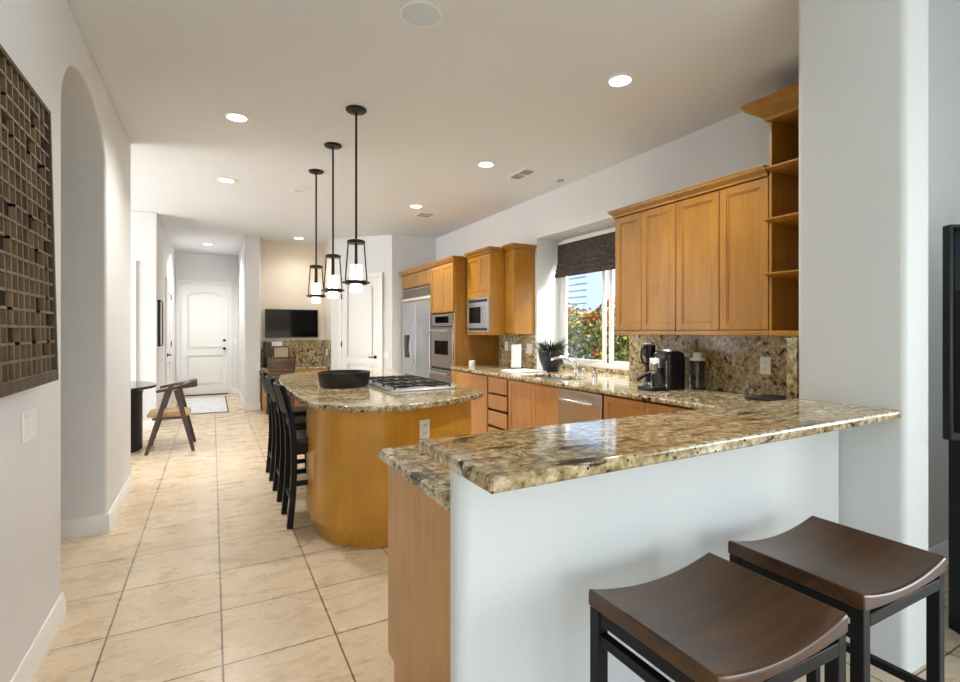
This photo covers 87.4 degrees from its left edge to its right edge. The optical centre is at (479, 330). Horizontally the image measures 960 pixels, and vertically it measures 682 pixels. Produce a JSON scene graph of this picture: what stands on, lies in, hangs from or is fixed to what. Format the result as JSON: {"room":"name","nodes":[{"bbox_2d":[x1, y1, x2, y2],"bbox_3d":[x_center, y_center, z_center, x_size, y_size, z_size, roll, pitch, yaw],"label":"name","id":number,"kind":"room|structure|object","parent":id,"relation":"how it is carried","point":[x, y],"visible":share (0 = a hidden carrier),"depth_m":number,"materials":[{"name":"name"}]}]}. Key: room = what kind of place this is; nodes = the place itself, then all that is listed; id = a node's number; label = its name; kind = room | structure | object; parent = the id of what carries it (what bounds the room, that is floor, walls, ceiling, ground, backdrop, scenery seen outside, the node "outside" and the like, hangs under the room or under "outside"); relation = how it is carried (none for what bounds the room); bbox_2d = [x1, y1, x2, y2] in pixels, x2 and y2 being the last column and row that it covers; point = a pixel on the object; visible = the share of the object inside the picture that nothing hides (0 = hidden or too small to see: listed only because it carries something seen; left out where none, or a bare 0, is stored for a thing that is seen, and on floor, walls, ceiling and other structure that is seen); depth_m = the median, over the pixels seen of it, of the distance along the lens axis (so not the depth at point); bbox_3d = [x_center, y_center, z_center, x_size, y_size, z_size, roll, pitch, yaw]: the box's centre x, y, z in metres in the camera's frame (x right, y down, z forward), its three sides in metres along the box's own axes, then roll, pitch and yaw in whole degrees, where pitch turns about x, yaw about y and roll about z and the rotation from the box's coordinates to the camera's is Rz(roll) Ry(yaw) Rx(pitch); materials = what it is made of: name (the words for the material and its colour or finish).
{"room":"kitchen","nodes":[
{"label":"kitchen","id":0,"kind":"room"},
{"bbox_2d":[0,0,130,681],"bbox_3d":[-0.918,-0.140,0.021,0.320,3.050,9.900,0,0,-28],"label":"wall","id":1,"kind":"structure","parent":0,"point":[77,464],"depth_m":3.25,"materials":[{"name":"white paint"}]},
{"bbox_2d":[0,44,58,397],"bbox_3d":[-1.527,-0.351,1.584,0.074,1.113,1.112,0,0,-28],"label":"lattice panel","id":2,"kind":"object","parent":1,"relation":"attached to","point":[28,308],"visible":1,"depth_m":1.79,"materials":[{"name":"brown wood"}]},
{"bbox_2d":[22,407,36,443],"bbox_3d":[-1.773,0.370,1.978,0.010,0.118,0.165,0,0,-28],"label":"light switch","id":3,"kind":"object","parent":1,"relation":"attached to","point":[29,418],"visible":1,"depth_m":1.97,"materials":[{"name":"white plastic"}]},
{"bbox_2d":[10,592,65,681],"bbox_3d":[-0.248,1.320,-0.879,0.016,0.129,7.482,0,0,-28],"label":"baseboard","id":4,"kind":"structure","parent":1,"relation":"attached to","point":[35,656],"depth_m":2.10,"materials":[{"name":"white paint"}]},
{"bbox_2d":[61,472,133,539],"bbox_3d":[-2.965,1.320,3.882,0.338,0.129,1.179,0,0,-28],"label":"baseboard","id":5,"kind":"structure","parent":1,"relation":"attached to","point":[97,524],"depth_m":3.41,"materials":[{"name":"white paint"}]},
{"bbox_2d":[131,211,157,420],"bbox_3d":[-6.266,-0.140,6.241,3.810,3.050,0.130,0,0,-28],"label":"wall","id":6,"kind":"structure","parent":0,"point":[144,225],"depth_m":7.03,"materials":[{"name":"white paint"}]},
{"bbox_2d":[131,261,136,380],"bbox_3d":[-4.799,0.210,6.933,0.090,2.350,0.027,0,0,-28],"label":"trim","id":7,"kind":"structure","parent":6,"relation":"attached to","point":[133,263],"depth_m":6.93,"materials":[{"name":"white paint"}]},
{"bbox_2d":[143,420,162,429],"bbox_3d":[-6.418,1.320,6.650,3.726,0.130,1.026,0,0,-28],"label":"baseboard","id":8,"kind":"structure","parent":6,"relation":"attached to","point":[147,425],"depth_m":7.02,"materials":[{"name":"white paint"}]},
{"bbox_2d":[158,216,175,408],"bbox_3d":[-5.578,-0.140,8.883,0.110,3.050,3.875,0,0,-28],"label":"wall","id":9,"kind":"structure","parent":0,"point":[166,252],"depth_m":8.18,"materials":[{"name":"white paint"}]},
{"bbox_2d":[158,300,162,345],"bbox_3d":[-4.677,-0.113,7.349,0.034,0.665,0.470,0,0,-28],"label":"picture frame","id":10,"kind":"object","parent":9,"relation":"attached to","point":[160,302],"visible":1,"depth_m":7.17,"materials":[{"name":"brown metal"}]},
{"bbox_2d":[161,302,161,343],"bbox_3d":[-4.683,-0.113,7.346,0.021,0.623,0.428,0,0,-28],"label":"print","id":11,"kind":"object","parent":10,"relation":"attached to","point":[161,302],"depth_m":7.45,"materials":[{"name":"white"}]},
{"bbox_2d":[165,277,171,407],"bbox_3d":[-5.422,0.245,8.759,0.093,2.280,1.010,0,0,-28],"label":"door","id":12,"kind":"structure","parent":9,"relation":"in","point":[168,343],"depth_m":8.67,"materials":[{"name":"white paint"}]},
{"bbox_2d":[176,252,237,387],"bbox_3d":[-5.934,-0.140,10.945,1.420,3.050,0.100,0,0,-28],"label":"wall","id":13,"kind":"structure","parent":0,"point":[189,266],"depth_m":10.99,"materials":[{"name":"white paint"}]},
{"bbox_2d":[176,280,231,395],"bbox_3d":[-5.940,0.152,10.829,1.050,2.465,0.100,0,0,-28],"label":"door","id":14,"kind":"structure","parent":13,"relation":"in","point":[203,312],"depth_m":10.84,"materials":[{"name":"white paint"}]},
{"bbox_2d":[238,235,259,402],"bbox_3d":[-4.624,-0.140,10.001,0.245,3.050,2.800,0,0,-28],"label":"wall","id":15,"kind":"structure","parent":0,"point":[249,254],"depth_m":8.79,"materials":[{"name":"white paint"}]},
{"bbox_2d":[232,387,260,410],"bbox_3d":[-4.682,1.320,9.960,0.262,0.130,2.830,0,0,-31],"label":"baseboard","id":16,"kind":"structure","parent":15,"relation":"attached to","point":[246,406],"depth_m":8.79,"materials":[{"name":"white paint"}]},
{"bbox_2d":[260,241,323,366],"bbox_3d":[-3.545,-0.140,9.567,1.240,3.050,0.120,0,0,-28],"label":"wall","id":17,"kind":"structure","parent":0,"point":[284,267],"depth_m":9.46,"materials":[{"name":"beige paint"}]},
{"bbox_2d":[265,309,317,337],"bbox_3d":[-3.543,-0.141,9.460,0.935,0.528,0.068,0,0,-28],"label":"television","id":18,"kind":"object","parent":17,"relation":"attached to","point":[279,323],"visible":1,"depth_m":9.42,"materials":[{"name":"black plastic"}]},
{"bbox_2d":[260,340,330,366],"bbox_3d":[-3.391,0.410,9.189,1.158,0.480,0.689,0,0,-28],"label":"backsplash","id":19,"kind":"structure","parent":17,"relation":"attached to","point":[307,352],"depth_m":9.55,"materials":[{"name":"stone"}]},
{"bbox_2d":[272,342,281,345],"bbox_3d":[-3.764,0.235,9.297,0.180,0.080,0.090,0,0,-28],"label":"paper note","id":20,"kind":"object","parent":19,"relation":"attached to","point":[273,343],"visible":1,"depth_m":9.26,"materials":[{"name":"white paper"}]},
{"bbox_2d":[324,240,330,369],"bbox_3d":[-2.828,-0.140,9.464,0.090,3.050,0.725,0,0,-28],"label":"wall","id":21,"kind":"structure","parent":0,"point":[327,247],"depth_m":9.45,"materials":[{"name":"beige paint"}]},
{"bbox_2d":[331,235,392,370],"bbox_3d":[-2.088,-0.140,8.931,1.261,3.050,0.100,0,0,20],"label":"wall","id":22,"kind":"structure","parent":0,"point":[378,249],"depth_m":8.80,"materials":[{"name":"white paint"}]},
{"bbox_2d":[338,272,383,369],"bbox_3d":[-2.116,0.185,8.837,0.906,2.400,0.094,0,0,20],"label":"door","id":23,"kind":"structure","parent":22,"relation":"in","point":[360,314],"depth_m":8.84,"materials":[{"name":"white paint"}]},
{"bbox_2d":[384,351,388,357],"bbox_3d":[-1.628,0.415,8.703,0.100,0.120,0.010,0,0,20],"label":"light switch","id":24,"kind":"object","parent":22,"relation":"attached to","point":[386,353],"visible":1,"depth_m":8.70,"materials":[{"name":"white plastic"}]},
{"bbox_2d":[393,235,435,371],"bbox_3d":[-1.178,-0.140,8.913,0.804,3.050,0.120,0,0,-28],"label":"wall","id":25,"kind":"structure","parent":0,"point":[409,252],"depth_m":8.74,"materials":[{"name":"white paint"}]},
{"bbox_2d":[67,0,798,255],"bbox_3d":[-2.246,-1.740,3.562,8.586,0.150,17.600,0,0,-28],"label":"ceiling","id":26,"kind":"structure","parent":0,"point":[515,85],"depth_m":3.56,"materials":[{"name":"white paint"}]},
{"bbox_2d":[217,177,235,182],"bbox_3d":[-2.790,-1.660,5.535,0.190,0.008,0.190,0,0,-28],"label":"recessed light","id":27,"kind":"object","parent":26,"relation":"in","point":[222,179],"visible":1,"depth_m":5.53,"materials":[{"name":"white plastic"}]},
{"bbox_2d":[223,112,249,122],"bbox_3d":[-1.891,-1.660,3.906,0.190,0.008,0.190,0,0,-28],"label":"recessed light","id":28,"kind":"object","parent":26,"relation":"in","point":[232,116],"visible":1,"depth_m":3.90,"materials":[{"name":"white plastic"}]},
{"bbox_2d":[293,186,312,191],"bbox_3d":[-2.076,-1.660,5.886,0.226,0.008,0.226,0,0,-28],"label":"ceiling speaker","id":29,"kind":"object","parent":26,"relation":"attached to","point":[297,188],"visible":1,"depth_m":5.89,"materials":[{"name":"white plastic"}]},
{"bbox_2d":[306,169,325,302],"bbox_3d":[-1.705,-0.978,5.225,0.170,1.373,0.170,0,0,-44],"label":"pendant light","id":30,"kind":"object","parent":26,"relation":"hanging from","point":[315,295],"visible":1,"depth_m":5.21,"materials":[{"name":"brown metal"}]},
{"bbox_2d":[321,142,344,298],"bbox_3d":[-1.316,-0.978,4.494,0.170,1.373,0.170,0,0,-44],"label":"pendant light","id":31,"kind":"object","parent":26,"relation":"hanging from","point":[333,290],"visible":1,"depth_m":4.47,"materials":[{"name":"brown metal"}]},
{"bbox_2d":[342,105,369,291],"bbox_3d":[-0.930,-0.978,3.769,0.170,1.373,0.170,0,0,-44],"label":"pendant light","id":32,"kind":"object","parent":26,"relation":"hanging from","point":[355,282],"visible":1,"depth_m":3.75,"materials":[{"name":"brown metal"}]},
{"bbox_2d":[409,204,422,207],"bbox_3d":[-0.853,-1.660,6.686,0.190,0.008,0.190,0,0,-28],"label":"recessed light","id":33,"kind":"object","parent":26,"relation":"in","point":[412,205],"visible":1,"depth_m":6.68,"materials":[{"name":"white plastic"}]},
{"bbox_2d":[399,0,441,27],"bbox_3d":[-0.310,-1.660,2.637,0.226,0.008,0.226,0,0,-28],"label":"ceiling speaker","id":34,"kind":"object","parent":26,"relation":"attached to","point":[415,13],"visible":1,"depth_m":2.63,"materials":[{"name":"white plastic"}]},
{"bbox_2d":[415,212,435,217],"bbox_3d":[-0.791,-1.661,7.204,0.240,0.008,0.240,0,0,-28],"label":"ceiling vent","id":35,"kind":"object","parent":26,"relation":"in","point":[425,215],"visible":1,"depth_m":7.20,"materials":[{"name":"white plastic"}]},
{"bbox_2d":[477,161,494,167],"bbox_3d":[0.059,-1.660,5.005,0.190,0.008,0.190,0,0,-28],"label":"recessed light","id":36,"kind":"object","parent":26,"relation":"in","point":[485,164],"visible":1,"depth_m":5.01,"materials":[{"name":"white plastic"}]},
{"bbox_2d":[507,168,537,179],"bbox_3d":[0.448,-1.661,5.326,0.170,0.008,0.360,0,0,-28],"label":"ceiling vent","id":37,"kind":"object","parent":26,"relation":"in","point":[525,172],"visible":1,"depth_m":5.32,"materials":[{"name":"white plastic"}]},
{"bbox_2d":[555,177,565,181],"bbox_3d":[0.877,-1.651,5.498,0.120,0.026,0.120,0,0,-28],"label":"smoke detector","id":38,"kind":"object","parent":26,"relation":"attached to","point":[560,179],"visible":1,"depth_m":5.47,"materials":[{"name":"white plastic"}]},
{"bbox_2d":[605,73,634,87],"bbox_3d":[0.929,-1.660,3.330,0.190,0.008,0.190,0,0,-28],"label":"recessed light","id":39,"kind":"object","parent":26,"relation":"in","point":[618,80],"visible":1,"depth_m":3.33,"materials":[{"name":"white plastic"}]},
{"bbox_2d":[33,393,959,681],"bbox_3d":[-1.093,1.445,4.177,11.200,0.120,17.600,0,0,-28],"label":"floor","id":40,"kind":"structure","parent":0,"point":[200,575],"depth_m":2.75,"materials":[{"name":"tile"}]},
{"bbox_2d":[131,381,156,452],"bbox_3d":[-4.452,1.010,5.729,1.290,0.750,1.290,0,0,-28],"label":"round table","id":41,"kind":"object","parent":40,"relation":"on","point":[137,387],"visible":0.15,"depth_m":5.80,"materials":[{"name":"black"}]},
{"bbox_2d":[144,378,197,455],"bbox_3d":[-3.634,0.982,5.939,0.512,0.816,0.570,0,0,-28],"label":"dining chair","id":42,"kind":"object","parent":40,"relation":"on","point":[182,411],"visible":1,"depth_m":5.77,"materials":[{"name":"brown wood"}]},
{"bbox_2d":[176,396,228,414],"bbox_3d":[-5.203,1.379,9.408,0.835,0.010,2.310,0,0,-28],"label":"rug","id":43,"kind":"object","parent":40,"relation":"on","point":[217,404],"visible":0.66,"depth_m":9.39,"materials":[{"name":"grey fabric"}]},
{"bbox_2d":[266,356,295,413],"bbox_3d":[-3.277,0.897,8.245,0.442,0.977,0.485,0,0,-28],"label":"desk chair","id":44,"kind":"object","parent":40,"relation":"on","point":[287,362],"visible":0.5,"depth_m":8.03,"materials":[{"name":"brown wood"}]},
{"bbox_2d":[259,369,305,480],"bbox_3d":[-1.872,0.880,4.849,0.483,1.012,0.370,0,0,-28],"label":"counter stool","id":45,"kind":"object","parent":40,"relation":"on","point":[298,411],"visible":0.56,"depth_m":4.71,"materials":[{"name":"black paint"}]},
{"bbox_2d":[265,374,305,501],"bbox_3d":[-1.572,0.880,4.286,0.483,1.012,0.370,0,0,-28],"label":"counter stool","id":46,"kind":"object","parent":40,"relation":"on","point":[300,422],"visible":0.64,"depth_m":4.12,"materials":[{"name":"black paint"}]},
{"bbox_2d":[273,381,307,528],"bbox_3d":[-1.277,0.880,3.733,0.483,1.012,0.370,0,0,-28],"label":"counter stool","id":47,"kind":"object","parent":40,"relation":"on","point":[296,441],"visible":0.66,"depth_m":3.54,"materials":[{"name":"black paint"}]},
{"bbox_2d":[260,365,328,410],"bbox_3d":[-3.414,1.018,9.209,1.135,0.733,0.586,0,0,-28],"label":"desk","id":48,"kind":"object","parent":40,"relation":"on","point":[298,368],"visible":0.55,"depth_m":9.06,"materials":[{"name":"stone"}]},
{"bbox_2d":[263,342,271,366],"bbox_3d":[-3.865,0.423,9.147,0.140,0.456,0.180,0,0,-28],"label":"speaker","id":49,"kind":"object","parent":48,"relation":"on","point":[266,345],"visible":0.75,"depth_m":9.11},
{"bbox_2d":[273,346,288,363],"bbox_3d":[-3.695,0.468,9.326,0.280,0.366,0.043,0,0,-28],"label":"picture frame","id":50,"kind":"object","parent":48,"relation":"on","point":[278,351],"visible":0.45,"depth_m":9.30,"materials":[{"name":"brown wood"}]},
{"bbox_2d":[274,347,287,356],"bbox_3d":[-3.686,0.425,9.309,0.240,0.240,0.004,0,0,-28],"label":"print","id":51,"kind":"object","parent":50,"relation":"attached to","point":[278,351],"depth_m":9.30,"materials":[{"name":"beige paper"}]},
{"bbox_2d":[279,370,482,547],"bbox_3d":[-1.030,0.922,4.471,1.333,0.925,2.885,0,0,-28],"label":"kitchen island","id":52,"kind":"object","parent":40,"relation":"on","point":[347,428],"visible":0.55,"depth_m":3.24,"materials":[{"name":"stone"}]},
{"bbox_2d":[317,370,370,388],"bbox_3d":[-1.136,0.400,4.199,0.432,0.120,0.432,0,0,-28],"label":"bowl","id":53,"kind":"object","parent":52,"relation":"on","point":[337,379],"visible":1,"depth_m":4.04,"materials":[{"name":"black ceramic"}]},
{"bbox_2d":[369,375,454,391],"bbox_3d":[-0.643,0.437,4.280,0.530,0.044,0.920,0,0,-28],"label":"cooktop","id":54,"kind":"object","parent":52,"relation":"in","point":[402,383],"visible":0.94,"depth_m":4.06,"materials":[{"name":"silver metal"}]},
{"bbox_2d":[419,419,429,438],"bbox_3d":[-0.366,0.650,3.321,0.078,0.124,0.012,0,0,-41],"label":"wall outlet","id":55,"kind":"object","parent":52,"relation":"attached to","point":[424,425],"visible":1,"depth_m":3.31,"materials":[{"name":"white plastic"}]},
{"bbox_2d":[398,263,429,302],"bbox_3d":[-0.765,0.191,8.204,0.742,2.389,1.357,0,0,-28],"label":"tall cabinet","id":56,"kind":"object","parent":40,"relation":"on","point":[419,276],"visible":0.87,"depth_m":8.00,"materials":[{"name":"brown wood"}]},
{"bbox_2d":[402,285,431,378],"bbox_3d":[-0.778,0.345,8.154,0.775,2.079,1.256,0,0,-28],"label":"refrigerator","id":57,"kind":"object","parent":40,"relation":"on","point":[416,315],"visible":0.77,"depth_m":7.91,"materials":[{"name":"grey metal"}]},
{"bbox_2d":[388,466,449,681],"bbox_3d":[0.739,0.949,2.229,2.160,0.872,0.654,0,0,-28],"label":"base cabinet","id":58,"kind":"object","parent":40,"relation":"on","point":[418,526],"visible":0.06,"depth_m":1.73,"materials":[{"name":"brown wood"}]},
{"bbox_2d":[378,365,765,509],"bbox_3d":[0.246,0.489,4.298,3.320,0.040,4.770,0,0,-28],"label":"countertop","id":59,"kind":"structure","parent":58,"relation":"on","point":[428,475],"depth_m":3.62,"materials":[{"name":"stone"}]},
{"bbox_2d":[469,360,474,365],"bbox_3d":[-0.107,0.432,6.708,0.084,0.074,0.084,0,0,-28],"label":"candle","id":60,"kind":"object","parent":59,"relation":"on","point":[471,362],"visible":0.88,"depth_m":6.67,"materials":[{"name":"white wax"}]},
{"bbox_2d":[510,343,521,368],"bbox_3d":[0.451,0.307,6.246,0.150,0.320,0.150,0,0,-28],"label":"paper towel","id":61,"kind":"object","parent":59,"relation":"on","point":[515,349],"visible":1,"depth_m":6.19,"materials":[{"name":"white paper"}]},
{"bbox_2d":[501,368,546,372],"bbox_3d":[0.510,0.459,5.847,0.400,0.020,0.360,0,0,-28],"label":"dish towel","id":62,"kind":"object","parent":59,"relation":"on","point":[525,370],"visible":1,"depth_m":5.77,"materials":[{"name":"white fabric"}]},
{"bbox_2d":[524,334,577,371],"bbox_3d":[0.823,0.248,5.855,0.721,0.440,0.720,0,0,-28],"label":"potted plant","id":63,"kind":"object","parent":59,"relation":"on","point":[546,352],"visible":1,"depth_m":5.77,"materials":[{"name":"black ceramic"}]},
{"bbox_2d":[539,377,565,387],"bbox_3d":[0.749,0.598,5.175,0.390,0.175,0.830,0,0,-28],"label":"sink","id":64,"kind":"object","parent":59,"relation":"in","point":[539,377],"visible":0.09,"depth_m":5.45,"materials":[{"name":"silver metal"}]},
{"bbox_2d":[539,377,565,379],"bbox_3d":[0.652,0.598,5.358,0.390,0.175,0.415,0,0,-28],"label":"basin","id":65,"kind":"object","parent":64,"relation":"in","point":[539,377],"depth_m":5.45,"materials":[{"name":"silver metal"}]},
{"bbox_2d":[550,354,585,376],"bbox_3d":[0.882,0.354,5.161,0.342,0.230,0.280,0,0,-28],"label":"faucet","id":66,"kind":"object","parent":59,"relation":"on","point":[574,363],"visible":1,"depth_m":5.21,"materials":[{"name":"silver metal"}]},
{"bbox_2d":[592,371,597,377],"bbox_3d":[1.151,0.434,5.020,0.062,0.070,0.061,0,0,-28],"label":"soap dispenser","id":67,"kind":"object","parent":59,"relation":"on","point":[594,373],"visible":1,"depth_m":4.99,"materials":[{"name":"silver metal"}]},
{"bbox_2d":[640,342,655,384],"bbox_3d":[1.398,0.279,4.201,0.152,0.376,0.100,0,0,-28],"label":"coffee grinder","id":68,"kind":"object","parent":59,"relation":"on","point":[648,349],"visible":0.8,"depth_m":4.18,"materials":[{"name":"black plastic"}]},
{"bbox_2d":[636,349,684,390],"bbox_3d":[1.471,0.309,4.047,0.437,0.318,0.200,0,0,-28],"label":"espresso machine","id":69,"kind":"object","parent":59,"relation":"on","point":[666,366],"visible":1,"depth_m":3.99,"materials":[{"name":"black plastic"}]},
{"bbox_2d":[637,385,665,390],"bbox_3d":[1.364,0.454,3.990,0.160,0.026,0.180,0,0,-28],"label":"drip tray","id":70,"kind":"object","parent":69,"relation":"on","point":[644,387],"depth_m":3.94,"materials":[{"name":"black plastic"}]},
{"bbox_2d":[689,352,705,385],"bbox_3d":[1.733,0.318,4.000,0.122,0.298,0.121,0,0,-28],"label":"press","id":71,"kind":"object","parent":59,"relation":"on","point":[697,356],"visible":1,"depth_m":3.98,"materials":[{"name":"white metal"}]},
{"bbox_2d":[745,394,786,401],"bbox_3d":[1.991,0.460,3.429,0.260,0.018,0.220,0,0,-28],"label":"serving tray","id":72,"kind":"object","parent":59,"relation":"on","point":[767,397],"visible":0.64,"depth_m":3.40,"materials":[{"name":"black metal"}]},
{"bbox_2d":[428,255,498,365],"bbox_3d":[-0.241,0.191,7.221,0.742,2.389,0.867,0,0,-28],"label":"tall cabinet","id":73,"kind":"object","parent":40,"relation":"on","point":[448,275],"visible":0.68,"depth_m":6.86,"materials":[{"name":"brown wood"}]},
{"bbox_2d":[428,313,453,382],"bbox_3d":[-0.310,0.438,7.206,0.669,1.368,0.765,0,0,-28],"label":"double oven","id":74,"kind":"object","parent":73,"relation":"in","point":[442,334],"visible":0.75,"depth_m":7.04,"materials":[{"name":"silver metal"}]},
{"bbox_2d":[452,370,488,433],"bbox_3d":[0.183,0.949,6.410,0.752,0.872,0.978,0,0,-28],"label":"base cabinet","id":75,"kind":"object","parent":40,"relation":"on","point":[479,407],"visible":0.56,"depth_m":6.03,"materials":[{"name":"brown wood"}]},
{"bbox_2d":[488,376,509,431],"bbox_3d":[0.523,0.949,5.772,0.752,0.872,0.464,0,0,-28],"label":"base cabinet","id":76,"kind":"object","parent":40,"relation":"on","point":[498,387],"visible":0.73,"depth_m":5.57,"materials":[{"name":"brown wood"}]},
{"bbox_2d":[509,379,561,429],"bbox_3d":[0.844,0.949,5.170,0.752,0.872,0.896,0,0,-28],"label":"base cabinet","id":77,"kind":"object","parent":40,"relation":"on","point":[531,404],"visible":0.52,"depth_m":5.00,"materials":[{"name":"brown wood"}]},
{"bbox_2d":[558,388,604,424],"bbox_3d":[1.099,0.953,4.464,0.661,0.865,0.578,0,0,-28],"label":"dishwasher","id":78,"kind":"object","parent":40,"relation":"on","point":[574,406],"visible":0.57,"depth_m":4.32,"materials":[{"name":"grey metal"}]},
{"bbox_2d":[604,394,695,419],"bbox_3d":[1.602,0.949,3.748,0.752,0.872,1.148,0,0,-28],"label":"base cabinet","id":79,"kind":"object","parent":40,"relation":"on","point":[614,406],"visible":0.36,"depth_m":3.81,"materials":[{"name":"brown wood"}]},
{"bbox_2d":[589,552,847,681],"bbox_3d":[0.590,1.034,1.275,0.476,0.701,0.392,0,0,-28],"label":"bar stool","id":80,"kind":"object","parent":40,"relation":"on","point":[714,618],"visible":1,"depth_m":1.22,"materials":[{"name":"brown wood"}]},
{"bbox_2d":[728,516,945,681],"bbox_3d":[1.113,1.034,1.583,0.476,0.701,0.392,0,0,-28],"label":"bar stool","id":81,"kind":"object","parent":40,"relation":"on","point":[870,578],"visible":0.85,"depth_m":1.52,"materials":[{"name":"black paint"}]},
{"bbox_2d":[949,441,959,634],"bbox_3d":[2.800,0.930,2.223,1.233,0.910,0.250,0,0,0],"label":"media console","id":82,"kind":"object","parent":40,"relation":"on","point":[954,446],"visible":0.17,"depth_m":2.31,"materials":[{"name":"black paint"}]},
{"bbox_2d":[942,224,959,440],"bbox_3d":[2.691,0.014,2.177,1.450,0.922,0.163,0,0,0],"label":"television","id":83,"kind":"object","parent":82,"relation":"on","point":[950,233],"visible":1,"depth_m":2.10,"materials":[{"name":"black plastic"}]},
{"bbox_2d":[436,112,768,379],"bbox_3d":[0.998,-0.140,6.141,0.424,3.050,7.100,0,0,-28],"label":"wall","id":84,"kind":"structure","parent":0,"point":[739,142],"depth_m":5.32,"materials":[{"name":"white paint"}]},
{"bbox_2d":[464,246,524,334],"bbox_3d":[0.195,-0.495,6.584,0.572,1.091,0.682,0,0,-28],"label":"upper cabinet","id":85,"kind":"object","parent":84,"relation":"attached to","point":[486,265],"visible":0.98,"depth_m":6.29,"materials":[{"name":"brown wood"}]},
{"bbox_2d":[467,297,488,331],"bbox_3d":[0.161,-0.207,6.593,0.528,0.440,0.591,0,0,-28],"label":"microwave","id":86,"kind":"object","parent":85,"relation":"in","point":[477,308],"visible":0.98,"depth_m":6.45,"materials":[{"name":"silver metal"}]},
{"bbox_2d":[501,243,536,333],"bbox_3d":[0.488,-0.513,6.256,0.362,1.106,0.257,0,0,-28],"label":"upper cabinet","id":87,"kind":"object","parent":84,"relation":"attached to","point":[519,258],"visible":1,"depth_m":6.20,"materials":[{"name":"brown wood"}]},
{"bbox_2d":[555,228,614,277],"bbox_3d":[1.319,-0.887,5.672,0.127,0.455,1.460,0,0,-28],"label":"roman shade","id":88,"kind":"object","parent":84,"relation":"attached to","point":[594,252],"visible":0.65,"depth_m":5.79,"materials":[{"name":"brown fabric"}]},
{"bbox_2d":[562,269,628,370],"bbox_3d":[1.402,-0.307,5.721,0.065,1.455,1.460,0,0,-28],"label":"window","id":89,"kind":"structure","parent":84,"relation":"in","point":[618,365],"depth_m":5.67,"materials":[{"name":"white paint"}]},
{"bbox_2d":[607,193,677,334],"bbox_3d":[1.498,-0.526,4.346,0.377,1.119,0.723,0,0,-28],"label":"upper cabinet","id":90,"kind":"object","parent":84,"relation":"attached to","point":[645,231],"visible":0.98,"depth_m":4.22,"materials":[{"name":"brown wood"}]},
{"bbox_2d":[499,335,798,399],"bbox_3d":[1.405,0.251,4.840,1.083,0.434,4.786,0,0,-15],"label":"backsplash","id":91,"kind":"structure","parent":84,"relation":"attached to","point":[732,364],"depth_m":3.93,"materials":[{"name":"stone"}]},
{"bbox_2d":[527,344,531,353],"bbox_3d":[0.622,0.225,6.337,0.010,0.125,0.120,0,0,-28],"label":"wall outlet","id":92,"kind":"object","parent":91,"relation":"attached to","point":[528,345],"visible":0.9,"depth_m":6.33,"materials":[{"name":"white plastic"}]},
{"bbox_2d":[760,357,770,374],"bbox_3d":[2.063,0.250,3.632,0.009,0.125,0.078,0,0,-28],"label":"wall outlet","id":93,"kind":"object","parent":91,"relation":"attached to","point":[765,362],"visible":1,"depth_m":3.63,"materials":[{"name":"white plastic"}]},
{"bbox_2d":[672,165,768,335],"bbox_3d":[1.844,-0.526,3.696,0.377,1.119,0.748,0,0,-28],"label":"upper cabinet","id":94,"kind":"object","parent":84,"relation":"attached to","point":[722,232],"visible":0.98,"depth_m":3.58,"materials":[{"name":"brown wood"}]},
{"bbox_2d":[740,82,798,335],"bbox_3d":[2.100,-0.731,3.140,0.449,1.527,0.707,0,0,-28],"label":"open shelf unit","id":95,"kind":"object","parent":84,"relation":"attached to","point":[780,109],"visible":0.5,"depth_m":3.31,"materials":[{"name":"brown wood"}]},
{"bbox_2d":[450,430,838,681],"bbox_3d":[0.750,0.871,1.810,1.871,1.028,0.090,0,0,-28],"label":"wall","id":96,"kind":"structure","parent":0,"point":[525,563],"depth_m":1.53,"materials":[{"name":"white paint"}]},
{"bbox_2d":[419,398,900,493],"bbox_3d":[0.763,0.337,1.733,1.917,0.038,0.449,0,0,-28],"label":"countertop","id":97,"kind":"structure","parent":96,"relation":"on","point":[495,462],"depth_m":1.48,"materials":[{"name":"stone"}]},
{"bbox_2d":[799,0,927,672],"bbox_3d":[1.700,-0.140,2.248,0.215,3.050,0.426,0,0,-28],"label":"wall pillar","id":98,"kind":"structure","parent":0,"point":[863,64],"depth_m":2.12,"materials":[{"name":"white paint"}]},
{"bbox_2d":[928,0,959,547],"bbox_3d":[3.400,-0.715,3.366,3.833,4.200,0.053,0,0,-28],"label":"wall","id":99,"kind":"structure","parent":0,"point":[943,15],"depth_m":2.97,"materials":[{"name":"white paint"}]},
{"bbox_2d":[928,540,948,564],"bbox_3d":[3.416,1.320,3.329,3.840,0.130,0.016,0,0,-28],"label":"baseboard","id":100,"kind":"structure","parent":99,"relation":"attached to","point":[942,549],"depth_m":2.96,"materials":[{"name":"white paint"}]},
{"label":"outside","id":101,"kind":"structure","parent":0,"visible":0},
{"bbox_3d":[4.594,1.485,16.895,16.000,0.200,22.500,0,0,-28],"label":"garden","id":102,"kind":"object","parent":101,"visible":0},
{"bbox_2d":[568,269,626,361],"bbox_3d":[2.344,-0.235,14.846,0.300,3.240,16.000,0,0,-28],"label":"house","id":103,"kind":"structure","parent":102,"relation":"on","point":[585,290],"depth_m":13.50,"materials":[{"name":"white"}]},
{"bbox_2d":[568,295,628,363],"bbox_3d":[2.082,0.382,9.446,1.582,2.146,6.413,0,0,-28],"label":"hedge","id":104,"kind":"object","parent":102,"relation":"on","point":[588,320],"visible":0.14,"depth_m":8.96,"materials":[{"name":"green plant"}]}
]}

